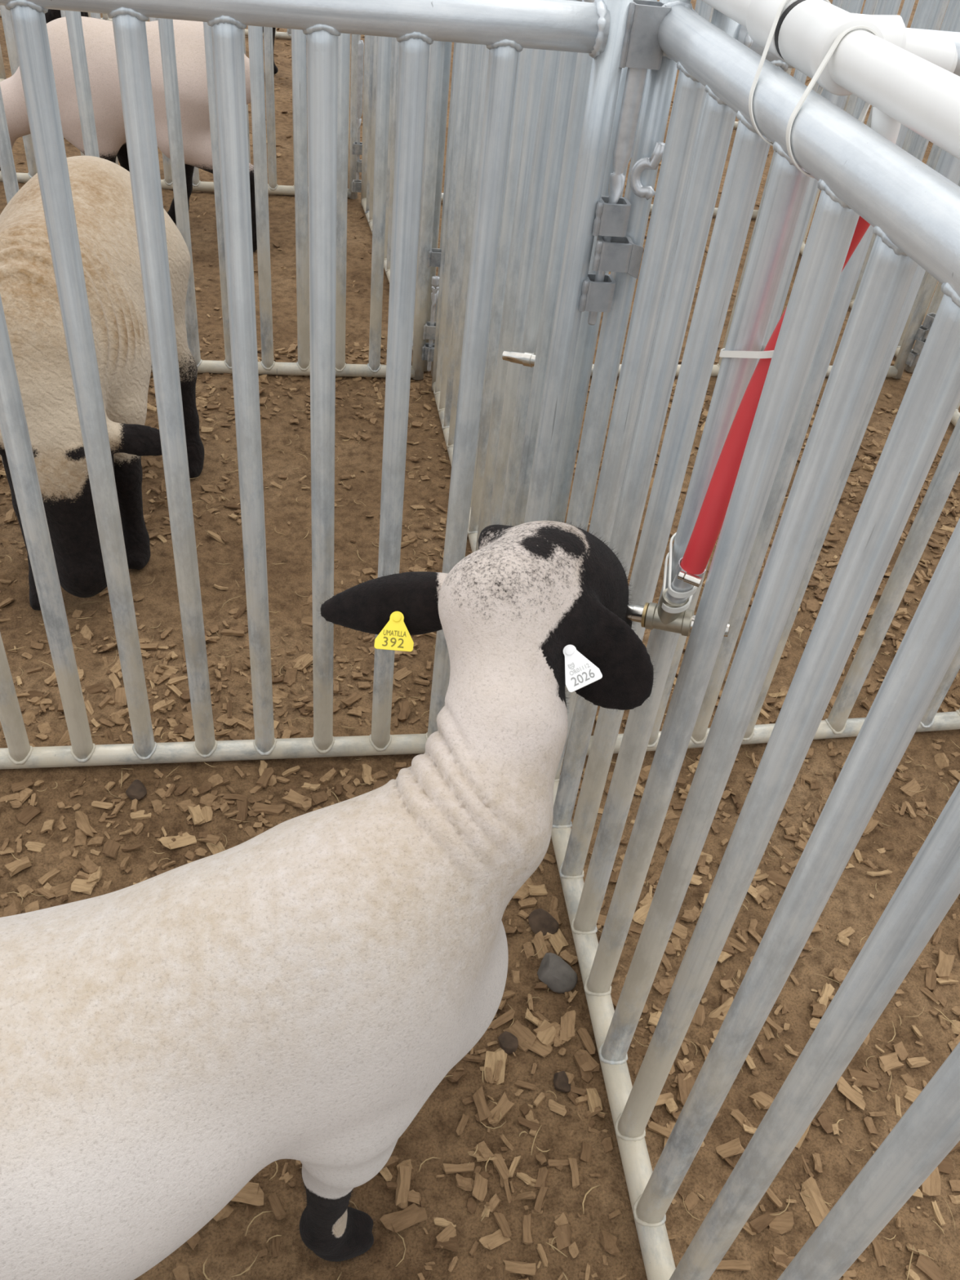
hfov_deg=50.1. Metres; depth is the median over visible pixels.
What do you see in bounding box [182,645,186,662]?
chip
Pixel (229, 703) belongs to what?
chip
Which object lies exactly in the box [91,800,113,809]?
chip
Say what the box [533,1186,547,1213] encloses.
chip
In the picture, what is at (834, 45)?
cable tie
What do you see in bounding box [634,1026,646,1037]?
chip
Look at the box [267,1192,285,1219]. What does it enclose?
chip
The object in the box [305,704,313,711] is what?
chip
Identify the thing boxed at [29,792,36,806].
chip
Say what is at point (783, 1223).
chip
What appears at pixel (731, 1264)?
chip
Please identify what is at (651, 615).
nipple drinker
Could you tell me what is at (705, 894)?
chip
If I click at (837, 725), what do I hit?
fence panel
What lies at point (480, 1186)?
chip
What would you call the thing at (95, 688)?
chip
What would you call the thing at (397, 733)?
chip
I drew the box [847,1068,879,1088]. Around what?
chip
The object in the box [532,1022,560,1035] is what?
chip
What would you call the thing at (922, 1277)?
chip
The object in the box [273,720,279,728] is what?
chip
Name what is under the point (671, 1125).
chip
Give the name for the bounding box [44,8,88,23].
sheep
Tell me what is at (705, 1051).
chip
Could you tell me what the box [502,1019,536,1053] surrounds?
chip
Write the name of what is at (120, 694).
chip
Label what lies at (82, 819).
chip
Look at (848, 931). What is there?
chip
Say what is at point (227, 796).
chip
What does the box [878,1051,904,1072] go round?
chip
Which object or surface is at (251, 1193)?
chip
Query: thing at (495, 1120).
chip
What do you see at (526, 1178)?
chip
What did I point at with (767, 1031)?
chip
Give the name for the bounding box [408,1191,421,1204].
chip
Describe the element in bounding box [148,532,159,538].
chip
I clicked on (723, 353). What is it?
cable tie
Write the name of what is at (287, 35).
fence panel
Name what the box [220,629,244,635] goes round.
chip
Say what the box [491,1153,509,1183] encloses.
chip
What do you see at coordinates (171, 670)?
chip
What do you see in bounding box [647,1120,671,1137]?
chip
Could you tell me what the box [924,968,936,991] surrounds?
chip
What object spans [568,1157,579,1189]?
chip
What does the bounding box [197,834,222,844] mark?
chip
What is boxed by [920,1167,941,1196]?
chip
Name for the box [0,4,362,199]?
fence panel
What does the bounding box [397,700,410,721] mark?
chip
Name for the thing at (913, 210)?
fence panel
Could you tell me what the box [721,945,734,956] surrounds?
chip
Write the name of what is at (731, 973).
chip
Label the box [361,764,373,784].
chip
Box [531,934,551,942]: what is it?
chip
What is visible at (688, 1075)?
chip
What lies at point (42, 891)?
chip
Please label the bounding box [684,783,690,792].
chip
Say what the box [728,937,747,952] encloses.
chip
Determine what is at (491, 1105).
chip
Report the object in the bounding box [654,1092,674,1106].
chip
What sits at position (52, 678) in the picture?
chip
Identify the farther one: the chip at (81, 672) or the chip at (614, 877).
the chip at (81, 672)
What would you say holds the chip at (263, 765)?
on the floor
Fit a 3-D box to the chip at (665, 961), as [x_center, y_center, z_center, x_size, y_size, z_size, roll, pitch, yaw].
[0.279,0.485,1.546,0.012,0.016,0.034,-2,40,-11]
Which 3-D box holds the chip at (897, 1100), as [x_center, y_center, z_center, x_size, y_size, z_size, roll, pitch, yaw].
[0.574,0.642,1.408,0.007,0.019,0.030,3,40,-5]
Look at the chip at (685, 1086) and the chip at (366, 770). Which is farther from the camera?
the chip at (366, 770)
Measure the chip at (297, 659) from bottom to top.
0.014 m
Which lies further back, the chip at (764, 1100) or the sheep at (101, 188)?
the sheep at (101, 188)
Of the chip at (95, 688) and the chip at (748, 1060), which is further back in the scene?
the chip at (95, 688)
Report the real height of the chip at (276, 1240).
0.008 m
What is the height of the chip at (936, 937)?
0.008 m
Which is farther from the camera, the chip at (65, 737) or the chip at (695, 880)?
the chip at (65, 737)
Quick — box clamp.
[675,556,705,587]
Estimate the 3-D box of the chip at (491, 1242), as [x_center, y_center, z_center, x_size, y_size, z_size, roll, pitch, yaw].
[0.017,0.716,1.224,0.036,0.006,0.017,-14,44,-24]
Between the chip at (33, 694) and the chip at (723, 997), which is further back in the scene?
the chip at (33, 694)
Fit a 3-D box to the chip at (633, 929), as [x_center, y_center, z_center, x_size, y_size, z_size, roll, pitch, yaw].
[0.237,0.447,1.583,0.033,0.005,0.010,13,40,7]
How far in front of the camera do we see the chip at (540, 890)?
1.62 m
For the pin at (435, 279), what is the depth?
2.80 m
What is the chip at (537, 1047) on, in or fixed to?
on the floor
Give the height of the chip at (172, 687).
0.010 m
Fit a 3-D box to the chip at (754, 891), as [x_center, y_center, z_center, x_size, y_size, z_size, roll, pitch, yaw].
[0.438,0.403,1.662,0.016,0.005,0.035,-23,48,-31]
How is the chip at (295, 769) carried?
on the floor
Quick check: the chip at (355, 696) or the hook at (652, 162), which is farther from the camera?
the chip at (355, 696)
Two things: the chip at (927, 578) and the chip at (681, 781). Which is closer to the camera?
the chip at (681, 781)
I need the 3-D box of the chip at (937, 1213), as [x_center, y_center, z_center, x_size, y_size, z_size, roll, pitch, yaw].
[0.582,0.728,1.303,0.007,0.008,0.032,5,40,-3]
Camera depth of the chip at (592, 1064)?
1.40 m
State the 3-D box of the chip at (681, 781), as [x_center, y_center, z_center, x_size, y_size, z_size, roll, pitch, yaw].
[0.350,0.252,1.849,0.047,0.008,0.017,10,40,3]
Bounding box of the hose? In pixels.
[680,215,870,574]
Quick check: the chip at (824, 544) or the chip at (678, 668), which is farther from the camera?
the chip at (824, 544)
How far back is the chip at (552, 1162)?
1.29 m
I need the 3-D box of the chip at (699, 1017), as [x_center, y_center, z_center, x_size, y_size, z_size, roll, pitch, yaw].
[0.314,0.542,1.482,0.023,0.013,0.033,14,40,8]
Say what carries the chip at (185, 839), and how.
on the floor
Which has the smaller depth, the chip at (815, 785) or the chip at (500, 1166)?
the chip at (500, 1166)
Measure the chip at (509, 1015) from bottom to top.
0.012 m
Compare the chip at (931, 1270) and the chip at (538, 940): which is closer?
the chip at (931, 1270)
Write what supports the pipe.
attached to the fence panel at (913, 210)
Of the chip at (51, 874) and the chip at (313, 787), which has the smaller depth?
the chip at (51, 874)
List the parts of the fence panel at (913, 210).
rail, post, rail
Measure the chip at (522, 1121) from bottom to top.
0.006 m
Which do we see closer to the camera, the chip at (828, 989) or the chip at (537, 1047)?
the chip at (537, 1047)
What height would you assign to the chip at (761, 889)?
0.006 m
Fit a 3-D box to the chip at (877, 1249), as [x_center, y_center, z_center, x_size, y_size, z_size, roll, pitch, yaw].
[0.490,0.752,1.264,0.011,0.008,0.037,4,40,-4]
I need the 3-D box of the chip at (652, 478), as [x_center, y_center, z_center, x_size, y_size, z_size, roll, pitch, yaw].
[0.436,-0.395,2.626,0.021,0.024,0.051,17,41,11]
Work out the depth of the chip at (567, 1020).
1.44 m
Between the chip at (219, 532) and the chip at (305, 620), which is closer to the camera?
the chip at (305, 620)
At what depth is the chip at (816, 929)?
1.61 m
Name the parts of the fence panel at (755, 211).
rail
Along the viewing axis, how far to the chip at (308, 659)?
1.98 m
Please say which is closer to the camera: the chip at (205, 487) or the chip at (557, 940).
the chip at (557, 940)
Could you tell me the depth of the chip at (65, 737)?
1.77 m
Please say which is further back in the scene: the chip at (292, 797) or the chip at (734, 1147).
the chip at (292, 797)
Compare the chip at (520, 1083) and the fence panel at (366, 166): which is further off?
the fence panel at (366, 166)
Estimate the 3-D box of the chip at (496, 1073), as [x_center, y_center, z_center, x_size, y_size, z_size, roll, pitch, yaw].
[0.023,0.581,1.381,0.008,0.012,0.033,14,40,8]
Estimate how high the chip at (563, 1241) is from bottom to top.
0.019 m
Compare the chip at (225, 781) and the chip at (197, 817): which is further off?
the chip at (225, 781)
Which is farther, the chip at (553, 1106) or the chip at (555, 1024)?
the chip at (555, 1024)
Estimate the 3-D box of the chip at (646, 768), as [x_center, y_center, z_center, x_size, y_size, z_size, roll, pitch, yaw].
[0.308,0.235,1.858,0.050,0.012,0.018,-20,47,-29]
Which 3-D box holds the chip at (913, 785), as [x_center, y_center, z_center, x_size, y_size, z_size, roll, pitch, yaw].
[0.789,0.271,1.871,0.056,0.019,0.023,-23,48,-31]
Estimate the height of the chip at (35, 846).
0.017 m
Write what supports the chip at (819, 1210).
on the floor
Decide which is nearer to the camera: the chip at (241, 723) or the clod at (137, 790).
the clod at (137, 790)
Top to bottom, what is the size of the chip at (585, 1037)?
0.004 m
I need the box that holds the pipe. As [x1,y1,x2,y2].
[701,0,959,159]
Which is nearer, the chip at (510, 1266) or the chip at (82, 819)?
the chip at (510, 1266)
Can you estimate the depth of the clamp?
1.02 m
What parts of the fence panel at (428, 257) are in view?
rail, post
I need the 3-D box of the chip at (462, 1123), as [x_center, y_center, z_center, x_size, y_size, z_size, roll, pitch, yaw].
[-0.022,0.624,1.330,0.010,0.018,0.042,18,41,13]
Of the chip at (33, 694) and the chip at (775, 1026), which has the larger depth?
the chip at (33, 694)
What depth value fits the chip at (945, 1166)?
1.35 m
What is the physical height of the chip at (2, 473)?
0.021 m
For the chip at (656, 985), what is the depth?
1.50 m
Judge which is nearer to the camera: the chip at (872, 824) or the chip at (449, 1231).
the chip at (449, 1231)
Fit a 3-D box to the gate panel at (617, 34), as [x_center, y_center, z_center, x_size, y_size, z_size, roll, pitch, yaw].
[-0.616,-0.240,1.360,1.558,1.171,0.058,-1,40,-10]
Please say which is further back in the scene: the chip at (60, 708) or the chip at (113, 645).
the chip at (113, 645)
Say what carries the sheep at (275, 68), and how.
on the floor
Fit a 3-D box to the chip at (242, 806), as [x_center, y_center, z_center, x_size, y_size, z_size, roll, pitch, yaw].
[-0.391,0.281,1.683,0.020,0.026,0.043,0,40,-8]
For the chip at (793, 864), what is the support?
on the floor
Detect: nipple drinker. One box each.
[502,350,535,367]
[626,574,730,636]
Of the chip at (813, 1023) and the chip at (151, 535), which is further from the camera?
the chip at (151, 535)
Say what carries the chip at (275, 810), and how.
on the floor
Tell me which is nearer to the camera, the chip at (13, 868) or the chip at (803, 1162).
the chip at (803, 1162)
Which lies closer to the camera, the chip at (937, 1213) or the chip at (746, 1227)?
the chip at (746, 1227)
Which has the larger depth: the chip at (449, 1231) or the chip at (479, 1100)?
the chip at (479, 1100)
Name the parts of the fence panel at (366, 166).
post, rail, post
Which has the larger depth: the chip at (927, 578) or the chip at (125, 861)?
the chip at (927, 578)
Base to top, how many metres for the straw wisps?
0.029 m
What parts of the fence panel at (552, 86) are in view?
post, rail, rail, post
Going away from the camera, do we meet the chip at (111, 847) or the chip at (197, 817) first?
the chip at (111, 847)
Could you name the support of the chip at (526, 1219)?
on the floor
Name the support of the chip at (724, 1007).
on the floor
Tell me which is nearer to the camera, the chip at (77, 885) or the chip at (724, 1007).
the chip at (724, 1007)
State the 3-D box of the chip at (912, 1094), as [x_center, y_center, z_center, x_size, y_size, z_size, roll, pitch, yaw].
[0.606,0.636,1.424,0.044,0.010,0.022,29,44,24]
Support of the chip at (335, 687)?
on the floor
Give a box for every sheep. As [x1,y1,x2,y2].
[0,16,257,251]
[0,155,204,610]
[0,517,658,1279]
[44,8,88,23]
[262,26,278,74]
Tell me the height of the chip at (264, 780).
0.010 m
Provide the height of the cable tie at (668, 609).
0.028 m
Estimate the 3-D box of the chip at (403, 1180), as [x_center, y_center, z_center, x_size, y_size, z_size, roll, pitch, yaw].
[-0.095,0.672,1.261,0.017,0.011,0.049,6,40,-2]
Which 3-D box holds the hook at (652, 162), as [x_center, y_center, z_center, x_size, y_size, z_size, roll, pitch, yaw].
[0.199,-0.562,1.229,0.037,0.066,0.013,16,40,10]
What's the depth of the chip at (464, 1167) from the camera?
1.28 m
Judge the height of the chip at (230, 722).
0.021 m
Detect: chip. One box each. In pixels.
[0,470,5,475]
[4,855,31,876]
[11,777,33,792]
[14,804,40,825]
[25,689,44,700]
[25,841,45,852]
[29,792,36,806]
[35,887,55,899]
[38,866,60,885]
[44,671,56,684]
[45,818,53,834]
[49,881,71,897]
[57,699,63,711]
[57,729,71,746]
[71,878,97,894]
[75,810,97,836]
[77,669,84,680]
[84,681,108,693]
[84,699,93,715]
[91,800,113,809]
[98,642,117,652]
[102,839,120,858]
[108,672,122,688]
[115,687,126,706]
[120,842,144,852]
[120,856,130,870]
[130,809,151,819]
[138,638,151,643]
[139,643,158,649]
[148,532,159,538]
[154,665,178,676]
[157,699,176,711]
[159,831,196,849]
[167,675,187,684]
[167,684,182,697]
[175,737,183,742]
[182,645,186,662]
[186,804,204,824]
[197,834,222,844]
[200,484,222,493]
[200,805,213,822]
[206,840,225,854]
[207,530,226,544]
[213,778,230,787]
[214,728,232,736]
[217,529,227,542]
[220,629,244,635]
[222,715,239,726]
[222,793,247,801]
[226,699,231,718]
[231,1182,263,1205]
[235,718,253,728]
[235,800,248,824]
[243,717,253,730]
[245,1203,253,1216]
[247,809,257,816]
[251,802,284,815]
[256,767,275,788]
[258,760,267,776]
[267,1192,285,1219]
[271,1230,279,1257]
[272,696,281,703]
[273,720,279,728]
[281,765,300,777]
[281,788,312,811]
[293,653,306,663]
[293,653,312,671]
[301,617,312,626]
[301,782,320,791]
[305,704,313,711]
[333,680,338,693]
[339,692,361,706]
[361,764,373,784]
[379,1203,427,1232]
[391,692,401,703]
[391,732,404,734]
[393,666,412,680]
[395,1164,411,1208]
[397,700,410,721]
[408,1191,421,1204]
[433,1217,456,1227]
[434,1234,458,1252]
[435,1223,456,1248]
[441,1162,475,1173]
[455,1113,469,1135]
[460,1094,474,1105]
[467,1150,505,1161]
[471,1086,491,1121]
[471,1172,487,1201]
[479,1229,510,1249]
[484,1048,507,1084]
[486,1091,514,1126]
[486,1101,497,1123]
[488,1116,498,1124]
[489,1008,515,1029]
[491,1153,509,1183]
[492,1059,502,1084]
[493,1212,511,1237]
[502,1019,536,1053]
[502,1259,536,1275]
[503,1178,511,1203]
[508,1155,520,1177]
[514,1080,536,1089]
[514,1191,535,1200]
[515,1172,533,1185]
[517,1115,542,1132]
[521,1037,552,1057]
[521,1213,532,1244]
[527,884,547,895]
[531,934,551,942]
[532,930,548,958]
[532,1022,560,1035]
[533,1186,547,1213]
[534,1166,548,1189]
[535,1019,556,1046]
[537,1243,547,1267]
[546,928,568,955]
[546,1159,569,1167]
[548,1099,566,1116]
[551,1223,570,1251]
[560,1009,575,1041]
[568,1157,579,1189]
[569,1085,586,1096]
[573,1048,599,1071]
[573,1053,593,1082]
[577,1027,595,1054]
[579,1141,592,1162]
[586,1088,602,1112]
[596,914,606,926]
[609,869,620,882]
[610,992,619,1008]
[628,926,642,933]
[631,902,650,925]
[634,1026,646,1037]
[635,783,644,796]
[639,769,648,782]
[640,764,651,773]
[647,1010,662,1026]
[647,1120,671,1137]
[648,477,653,488]
[652,982,668,995]
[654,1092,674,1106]
[661,953,672,971]
[663,1122,675,1147]
[664,809,679,819]
[668,1063,675,1075]
[671,922,687,938]
[675,666,679,675]
[675,776,686,786]
[675,1058,688,1073]
[676,1073,694,1106]
[677,1072,691,1087]
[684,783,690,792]
[689,874,702,884]
[691,1004,705,1026]
[699,1044,709,1057]
[700,851,712,864]
[700,893,708,911]
[708,996,733,1020]
[714,1112,719,1119]
[715,1137,744,1159]
[715,1259,751,1271]
[717,967,735,990]
[720,993,728,1016]
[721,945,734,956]
[724,937,732,946]
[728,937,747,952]
[728,1107,753,1127]
[742,1222,756,1235]
[745,1054,757,1071]
[747,884,758,897]
[748,1212,776,1233]
[749,1091,773,1109]
[751,884,768,904]
[752,873,768,880]
[755,719,762,724]
[760,708,769,719]
[762,1022,774,1040]
[764,1016,783,1033]
[764,1187,782,1208]
[765,870,791,888]
[768,1211,794,1234]
[768,1245,788,1271]
[784,857,799,867]
[786,1255,795,1261]
[795,1122,811,1149]
[799,1176,829,1226]
[800,1154,809,1174]
[808,1017,821,1028]
[809,780,820,789]
[811,922,821,933]
[817,982,834,1010]
[822,542,835,547]
[835,926,855,941]
[836,1076,866,1110]
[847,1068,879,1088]
[862,817,879,835]
[866,869,892,876]
[871,1238,886,1266]
[875,591,882,595]
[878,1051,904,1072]
[894,1093,901,1115]
[899,777,920,796]
[902,1084,921,1102]
[905,1262,929,1279]
[906,1056,930,1067]
[911,1188,923,1198]
[911,1254,944,1279]
[920,986,938,1001]
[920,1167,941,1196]
[921,577,931,580]
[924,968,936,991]
[931,927,942,945]
[931,1200,945,1226]
[934,949,955,980]
[936,977,959,984]
[937,1158,953,1174]
[948,1141,959,1153]
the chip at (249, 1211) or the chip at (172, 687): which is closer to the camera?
the chip at (249, 1211)
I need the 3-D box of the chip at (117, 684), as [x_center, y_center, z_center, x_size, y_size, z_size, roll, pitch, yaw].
[-0.673,0.077,1.892,0.015,0.016,0.050,-19,46,-28]
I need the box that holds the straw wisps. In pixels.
[0,89,959,1279]
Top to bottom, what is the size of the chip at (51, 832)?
0.011 m
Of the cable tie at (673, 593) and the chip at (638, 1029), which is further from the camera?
the chip at (638, 1029)
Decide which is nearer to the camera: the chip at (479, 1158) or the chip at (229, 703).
the chip at (479, 1158)
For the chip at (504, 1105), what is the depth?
1.34 m
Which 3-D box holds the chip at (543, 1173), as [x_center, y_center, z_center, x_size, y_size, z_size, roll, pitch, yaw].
[0.078,0.673,1.282,0.014,0.009,0.030,15,40,9]
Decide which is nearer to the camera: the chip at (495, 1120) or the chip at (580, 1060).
the chip at (495, 1120)
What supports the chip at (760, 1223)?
on the floor
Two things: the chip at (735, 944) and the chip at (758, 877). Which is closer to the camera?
the chip at (735, 944)
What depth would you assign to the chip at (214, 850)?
1.63 m
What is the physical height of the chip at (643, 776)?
0.013 m
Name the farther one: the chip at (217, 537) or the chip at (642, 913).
the chip at (217, 537)
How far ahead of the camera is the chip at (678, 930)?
1.58 m
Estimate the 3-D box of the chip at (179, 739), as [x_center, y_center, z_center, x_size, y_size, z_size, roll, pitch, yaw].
[-0.520,0.184,1.788,0.011,0.013,0.038,-15,44,-24]
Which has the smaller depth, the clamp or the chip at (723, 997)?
the clamp
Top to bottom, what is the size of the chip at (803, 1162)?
0.007 m
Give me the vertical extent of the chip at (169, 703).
0.014 m
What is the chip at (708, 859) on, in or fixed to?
on the floor
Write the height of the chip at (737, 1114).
0.008 m
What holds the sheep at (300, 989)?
on the floor
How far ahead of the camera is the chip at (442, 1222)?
1.24 m
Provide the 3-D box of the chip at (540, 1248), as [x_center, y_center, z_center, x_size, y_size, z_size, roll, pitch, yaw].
[0.074,0.729,1.216,0.008,0.012,0.024,-16,45,-25]
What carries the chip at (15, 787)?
on the floor
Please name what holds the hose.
attached to the pipe
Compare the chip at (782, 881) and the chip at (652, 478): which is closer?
the chip at (782, 881)
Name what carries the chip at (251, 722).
on the floor
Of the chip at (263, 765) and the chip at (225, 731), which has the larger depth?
the chip at (225, 731)
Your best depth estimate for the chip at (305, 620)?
2.08 m
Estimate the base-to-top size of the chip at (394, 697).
0.021 m
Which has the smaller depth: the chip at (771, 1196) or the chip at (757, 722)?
the chip at (771, 1196)
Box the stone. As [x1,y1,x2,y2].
[537,952,577,993]
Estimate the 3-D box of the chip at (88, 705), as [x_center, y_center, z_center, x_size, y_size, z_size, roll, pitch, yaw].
[-0.701,0.122,1.841,0.011,0.007,0.042,-16,45,-25]
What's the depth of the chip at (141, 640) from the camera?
1.99 m
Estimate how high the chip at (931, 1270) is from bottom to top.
0.013 m
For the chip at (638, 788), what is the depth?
1.80 m
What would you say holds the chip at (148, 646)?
on the floor
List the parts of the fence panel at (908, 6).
post, rail, post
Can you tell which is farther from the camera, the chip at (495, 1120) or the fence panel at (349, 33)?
the fence panel at (349, 33)
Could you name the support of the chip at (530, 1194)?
on the floor
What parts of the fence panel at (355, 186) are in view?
rail, post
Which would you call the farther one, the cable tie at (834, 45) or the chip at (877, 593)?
the chip at (877, 593)
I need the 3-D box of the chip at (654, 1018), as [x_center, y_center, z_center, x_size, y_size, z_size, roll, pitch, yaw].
[0.265,0.546,1.467,0.044,0.006,0.026,20,41,15]
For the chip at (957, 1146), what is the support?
on the floor
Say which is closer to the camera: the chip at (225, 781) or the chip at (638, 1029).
the chip at (638, 1029)
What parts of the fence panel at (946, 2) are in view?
post, rail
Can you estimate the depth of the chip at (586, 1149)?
1.31 m
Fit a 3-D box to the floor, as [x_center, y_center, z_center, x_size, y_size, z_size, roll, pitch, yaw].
[0.563,-7.766,11.490,28.853,0.027,29.725,0,40,-9]
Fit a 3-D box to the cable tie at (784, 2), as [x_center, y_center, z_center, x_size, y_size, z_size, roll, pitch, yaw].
[0.270,-0.495,0.886,0.060,0.106,0.105,24,42,19]
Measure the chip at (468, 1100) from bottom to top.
0.014 m
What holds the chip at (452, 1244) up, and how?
on the floor
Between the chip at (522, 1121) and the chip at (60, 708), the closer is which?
the chip at (522, 1121)
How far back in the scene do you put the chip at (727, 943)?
1.58 m
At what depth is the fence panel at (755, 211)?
4.38 m
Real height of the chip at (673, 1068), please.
0.007 m
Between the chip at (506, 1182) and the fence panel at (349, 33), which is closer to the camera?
the chip at (506, 1182)
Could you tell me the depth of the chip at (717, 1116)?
1.37 m
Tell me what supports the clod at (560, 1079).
on the floor
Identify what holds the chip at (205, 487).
on the floor
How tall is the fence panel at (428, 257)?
1.176 m
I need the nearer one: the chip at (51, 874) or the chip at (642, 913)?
the chip at (51, 874)
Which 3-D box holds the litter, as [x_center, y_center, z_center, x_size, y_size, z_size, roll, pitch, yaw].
[0.580,-2.078,4.663,7.233,0.048,9.384,0,40,-9]
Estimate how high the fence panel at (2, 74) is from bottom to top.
1.176 m
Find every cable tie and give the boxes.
[661,552,694,613]
[667,532,697,598]
[719,345,773,358]
[748,0,830,146]
[786,25,879,177]
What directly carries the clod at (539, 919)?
on the floor
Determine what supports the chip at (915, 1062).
on the floor
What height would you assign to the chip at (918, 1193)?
0.013 m
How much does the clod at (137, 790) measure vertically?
0.022 m
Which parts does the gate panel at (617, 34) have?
rail, rail, post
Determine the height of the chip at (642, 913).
0.011 m
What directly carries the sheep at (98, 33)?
on the floor
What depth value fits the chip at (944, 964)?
1.58 m
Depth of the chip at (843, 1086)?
1.41 m
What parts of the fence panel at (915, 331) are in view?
post, rail, post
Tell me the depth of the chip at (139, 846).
1.61 m
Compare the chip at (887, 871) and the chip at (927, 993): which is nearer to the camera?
the chip at (927, 993)
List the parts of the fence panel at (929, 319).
rail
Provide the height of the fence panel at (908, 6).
1.176 m
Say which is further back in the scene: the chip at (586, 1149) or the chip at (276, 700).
the chip at (276, 700)
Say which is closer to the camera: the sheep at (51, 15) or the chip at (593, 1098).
the chip at (593, 1098)
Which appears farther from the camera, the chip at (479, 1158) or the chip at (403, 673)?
the chip at (403, 673)
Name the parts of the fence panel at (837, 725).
post, rail, rail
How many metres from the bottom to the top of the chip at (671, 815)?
0.013 m
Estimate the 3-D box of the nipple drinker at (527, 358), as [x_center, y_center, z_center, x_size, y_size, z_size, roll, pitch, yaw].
[0.094,-0.463,1.691,0.122,0.039,0.027,24,42,19]
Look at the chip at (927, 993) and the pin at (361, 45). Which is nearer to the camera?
the chip at (927, 993)
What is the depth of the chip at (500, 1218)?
1.24 m
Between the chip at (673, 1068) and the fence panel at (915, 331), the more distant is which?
the fence panel at (915, 331)
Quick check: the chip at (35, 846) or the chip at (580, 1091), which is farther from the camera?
the chip at (35, 846)
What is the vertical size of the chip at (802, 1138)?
0.012 m
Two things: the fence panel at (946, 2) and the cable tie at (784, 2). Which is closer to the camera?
the cable tie at (784, 2)
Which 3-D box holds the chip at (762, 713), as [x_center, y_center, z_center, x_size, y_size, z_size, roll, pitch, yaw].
[0.545,0.141,1.988,0.039,0.018,0.012,32,45,27]
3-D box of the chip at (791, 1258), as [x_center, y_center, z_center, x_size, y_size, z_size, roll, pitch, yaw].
[0.390,0.751,1.241,0.044,0.014,0.011,4,40,-4]
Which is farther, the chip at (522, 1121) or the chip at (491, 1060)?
the chip at (491, 1060)
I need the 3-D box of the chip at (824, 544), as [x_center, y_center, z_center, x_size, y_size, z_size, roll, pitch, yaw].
[0.843,-0.229,2.490,0.049,0.030,0.021,-13,44,-22]
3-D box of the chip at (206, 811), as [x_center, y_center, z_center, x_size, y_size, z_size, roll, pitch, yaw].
[-0.446,0.285,1.674,0.020,0.010,0.033,-2,40,-11]
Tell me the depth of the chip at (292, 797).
1.71 m
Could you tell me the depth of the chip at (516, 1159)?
1.29 m
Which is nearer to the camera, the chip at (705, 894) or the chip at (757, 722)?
the chip at (705, 894)
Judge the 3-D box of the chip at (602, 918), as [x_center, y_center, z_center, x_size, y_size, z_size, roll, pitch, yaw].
[0.190,0.435,1.587,0.033,0.007,0.019,15,40,9]
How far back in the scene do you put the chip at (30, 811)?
1.64 m
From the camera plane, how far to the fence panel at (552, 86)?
1.81 m
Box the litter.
[0,16,959,1279]
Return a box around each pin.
[355,40,364,181]
[426,275,439,371]
[587,67,647,324]
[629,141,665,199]
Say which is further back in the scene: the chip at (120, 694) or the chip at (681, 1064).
the chip at (120, 694)
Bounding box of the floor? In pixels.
[0,0,959,1279]
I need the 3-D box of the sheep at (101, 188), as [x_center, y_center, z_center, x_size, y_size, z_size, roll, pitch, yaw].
[-0.818,-0.582,2.140,0.412,0.674,0.885,0,40,-9]
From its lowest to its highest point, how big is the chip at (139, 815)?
0.010 m
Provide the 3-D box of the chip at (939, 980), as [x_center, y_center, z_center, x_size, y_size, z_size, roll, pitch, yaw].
[0.715,0.523,1.573,0.036,0.009,0.010,-1,40,-10]
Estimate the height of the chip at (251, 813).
0.005 m
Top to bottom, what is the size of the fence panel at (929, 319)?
1.176 m
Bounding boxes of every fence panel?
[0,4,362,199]
[0,10,306,39]
[0,10,445,380]
[0,44,6,81]
[347,33,350,188]
[355,35,452,371]
[427,0,657,552]
[431,0,959,378]
[440,0,786,218]
[551,0,959,1279]
[563,8,959,759]
[709,0,949,128]
[800,0,959,373]
[912,312,959,426]
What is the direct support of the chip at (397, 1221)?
on the floor
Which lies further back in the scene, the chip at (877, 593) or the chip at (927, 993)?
the chip at (877, 593)
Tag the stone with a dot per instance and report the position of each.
(553, 971)
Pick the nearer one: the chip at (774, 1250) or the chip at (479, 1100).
the chip at (774, 1250)
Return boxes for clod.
[125,779,146,799]
[497,1031,518,1053]
[528,908,559,935]
[553,1071,571,1092]
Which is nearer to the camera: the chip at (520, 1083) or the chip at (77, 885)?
the chip at (520, 1083)
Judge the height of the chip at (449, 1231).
0.007 m
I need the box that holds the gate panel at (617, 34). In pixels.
[0,0,671,768]
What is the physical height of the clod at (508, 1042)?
0.021 m
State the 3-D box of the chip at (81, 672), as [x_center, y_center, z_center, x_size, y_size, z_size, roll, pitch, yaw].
[-0.753,0.066,1.891,0.045,0.006,0.032,2,41,-5]
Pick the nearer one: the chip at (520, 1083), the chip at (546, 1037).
the chip at (520, 1083)
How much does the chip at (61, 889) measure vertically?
0.018 m
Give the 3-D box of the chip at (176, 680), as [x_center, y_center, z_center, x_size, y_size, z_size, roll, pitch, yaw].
[-0.563,0.075,1.908,0.013,0.013,0.043,34,47,29]
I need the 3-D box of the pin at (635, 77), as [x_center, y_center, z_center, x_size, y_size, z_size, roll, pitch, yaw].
[0.164,-0.539,1.243,0.022,0.326,0.015,16,40,10]
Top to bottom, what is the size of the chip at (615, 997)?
0.013 m

